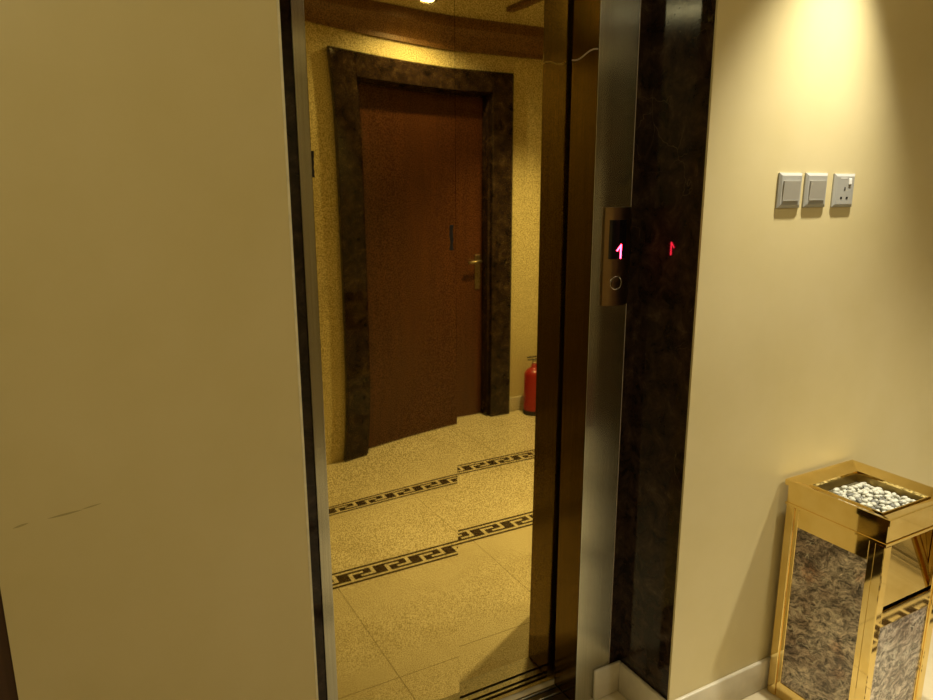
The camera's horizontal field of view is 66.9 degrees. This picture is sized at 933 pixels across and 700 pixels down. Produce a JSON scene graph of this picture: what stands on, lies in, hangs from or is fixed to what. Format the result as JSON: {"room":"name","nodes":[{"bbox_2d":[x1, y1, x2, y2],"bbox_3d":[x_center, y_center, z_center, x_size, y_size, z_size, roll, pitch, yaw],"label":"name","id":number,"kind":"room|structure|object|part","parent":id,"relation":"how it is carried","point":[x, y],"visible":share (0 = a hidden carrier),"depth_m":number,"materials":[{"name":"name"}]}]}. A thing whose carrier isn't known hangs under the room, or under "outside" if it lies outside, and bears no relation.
{"room":"elevator lobby","nodes":[
{"label":"elevator lobby","id":0,"kind":"room"},
{"bbox_2d":[0,0,932,699],"bbox_3d":[1.524,-0.294,2.461,5.363,2.420,0.451,-7,14,-28],"label":"wall","id":1,"kind":"structure","parent":0,"point":[155,540],"depth_m":1.22,"materials":[{"name":"beige paint"}]},
{"bbox_2d":[0,590,18,699],"bbox_3d":[-1.213,0.213,0.871,1.035,2.149,0.128,-7,14,-28],"label":"door","id":2,"kind":"structure","parent":1,"relation":"in","point":[8,689],"depth_m":1.13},
{"bbox_2d":[304,0,573,699],"bbox_3d":[-0.056,0.029,1.774,0.745,2.089,0.039,-7,14,-28],"label":"door","id":3,"kind":"structure","parent":1,"relation":"in","point":[381,73],"depth_m":1.75,"materials":[{"name":"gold metal"}]},
{"bbox_3d":[0.119,0.007,1.872,0.343,2.089,0.030,-7,14,-28],"label":"lift door panel","id":4,"kind":"part","parent":3,"relation":"part of","materials":[{"name":"metal"}]},
{"bbox_2d":[516,684,568,699],"bbox_3d":[-0.018,1.065,1.944,0.703,0.006,0.101,-7,14,-28],"label":"sill","id":5,"kind":"structure","parent":1,"relation":"attached to","point":[552,692],"depth_m":2.10,"materials":[{"name":"metal"}]},
{"bbox_2d":[593,660,620,699],"bbox_3d":[0.418,0.981,2.099,0.100,0.100,0.012,-7,14,-28],"label":"baseboard","id":6,"kind":"structure","parent":1,"relation":"attached to","point":[606,678],"depth_m":2.09,"materials":[{"name":"beige stone"}]},
{"bbox_2d":[618,662,665,699],"bbox_3d":[0.505,0.996,2.032,0.012,0.100,0.192,-7,14,-28],"label":"baseboard","id":7,"kind":"structure","parent":1,"relation":"attached to","point":[631,686],"depth_m":2.05,"materials":[{"name":"beige stone"}]},
{"bbox_2d":[674,656,770,699],"bbox_3d":[2.276,0.803,2.860,3.909,0.100,0.012,-7,14,-28],"label":"baseboard","id":8,"kind":"structure","parent":1,"relation":"attached to","point":[746,681],"depth_m":2.06,"materials":[{"name":"beige stone"}]},
{"bbox_2d":[775,173,802,207],"bbox_3d":[0.811,-0.400,1.769,0.086,0.086,0.011,-7,14,-28],"label":"light switch","id":9,"kind":"object","parent":1,"relation":"attached to","point":[789,184],"visible":1,"depth_m":1.76,"materials":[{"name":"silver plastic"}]},
{"bbox_2d":[802,173,827,206],"bbox_3d":[0.899,-0.411,1.816,0.086,0.086,0.011,-7,14,-28],"label":"light switch","id":10,"kind":"object","parent":1,"relation":"attached to","point":[815,184],"visible":1,"depth_m":1.81,"materials":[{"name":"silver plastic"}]},
{"bbox_2d":[830,174,854,206],"bbox_3d":[0.999,-0.422,1.870,0.086,0.086,0.010,-7,14,-28],"label":"power socket","id":11,"kind":"object","parent":1,"relation":"attached to","point":[843,184],"visible":1,"depth_m":1.86,"materials":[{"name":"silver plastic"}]},
{"bbox_2d":[500,630,932,699],"bbox_3d":[0.721,1.292,1.086,8.600,0.061,2.750,-7,14,-28],"label":"floor","id":12,"kind":"structure","parent":0,"point":[763,694],"depth_m":2.12,"materials":[{"name":"beige tile"}]},
{"bbox_2d":[767,460,932,699],"bbox_3d":[1.097,0.705,1.996,0.300,0.680,0.296,-7,14,-28],"label":"bin","id":13,"kind":"object","parent":12,"relation":"on","point":[853,620],"visible":0.94,"depth_m":1.91,"materials":[{"name":"gold metal"}]},
{"bbox_3d":[0.921,0.731,2.054,0.027,0.605,0.027,-7,14,-28],"label":"corner post","id":14,"kind":"part","parent":13,"relation":"part of","materials":[{"name":"gold metal"}]},
{"bbox_3d":[0.980,0.757,1.945,0.008,0.501,0.206,-7,14,-28],"label":"marble panel","id":15,"kind":"part","parent":13,"relation":"part of","materials":[{"name":"stone"}]},
{"bbox_3d":[0.977,0.756,1.941,0.008,0.605,0.230,-7,14,-28],"label":"frame","id":16,"kind":"part","parent":13,"relation":"part of","materials":[{"name":"gold metal"}]},
{"bbox_3d":[1.096,0.409,1.929,0.300,0.074,0.296,-7,14,-28],"label":"lid","id":17,"kind":"part","parent":13,"relation":"part of","materials":[{"name":"gold metal"}]},
{"bbox_3d":[1.044,0.780,1.834,0.027,0.605,0.027,-7,14,-28],"label":"corner post","id":18,"kind":"part","parent":13,"relation":"part of","materials":[{"name":"gold metal"}]},
{"bbox_3d":[1.159,0.856,1.913,0.222,0.315,0.008,-7,14,-28],"label":"marble panel","id":19,"kind":"part","parent":13,"relation":"part of","materials":[{"name":"grey stone"}]},
{"bbox_3d":[1.149,0.762,1.911,0.246,0.605,0.058,-7,14,-28],"label":"frame","id":20,"kind":"part","parent":13,"relation":"part of","materials":[{"name":"gold metal"}]},
{"bbox_3d":[1.273,0.752,1.956,0.027,0.605,0.027,-7,14,-28],"label":"corner post","id":21,"kind":"part","parent":13,"relation":"part of","materials":[{"name":"gold metal"}]},
{"bbox_3d":[0.018,-1.152,1.426,0.968,0.280,0.450,-7,14,-28],"label":"lintel","id":22,"kind":"object","parent":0,"visible":0},
{"bbox_2d":[279,0,715,699],"bbox_3d":[0.073,0.049,1.601,1.008,2.140,0.222,-7,14,-28],"label":"surround","id":23,"kind":"object","parent":22,"relation":"attached to","point":[675,47],"visible":0.59,"depth_m":1.78,"materials":[{"name":"brown stone"}]},
{"bbox_2d":[290,0,640,699],"bbox_3d":[0.021,0.030,1.731,0.852,2.119,0.105,-7,14,-28],"label":"frame","id":24,"kind":"object","parent":23,"relation":"attached to","point":[605,32],"visible":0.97,"depth_m":1.80,"materials":[{"name":"metal"}]},
{"bbox_2d":[600,207,631,305],"bbox_3d":[0.386,-0.237,1.800,0.084,0.248,0.021,-7,14,-28],"label":"panel","id":25,"kind":"object","parent":23,"relation":"attached to","point":[617,220],"visible":1,"depth_m":1.79,"materials":[{"name":"brown metal"}]}
]}

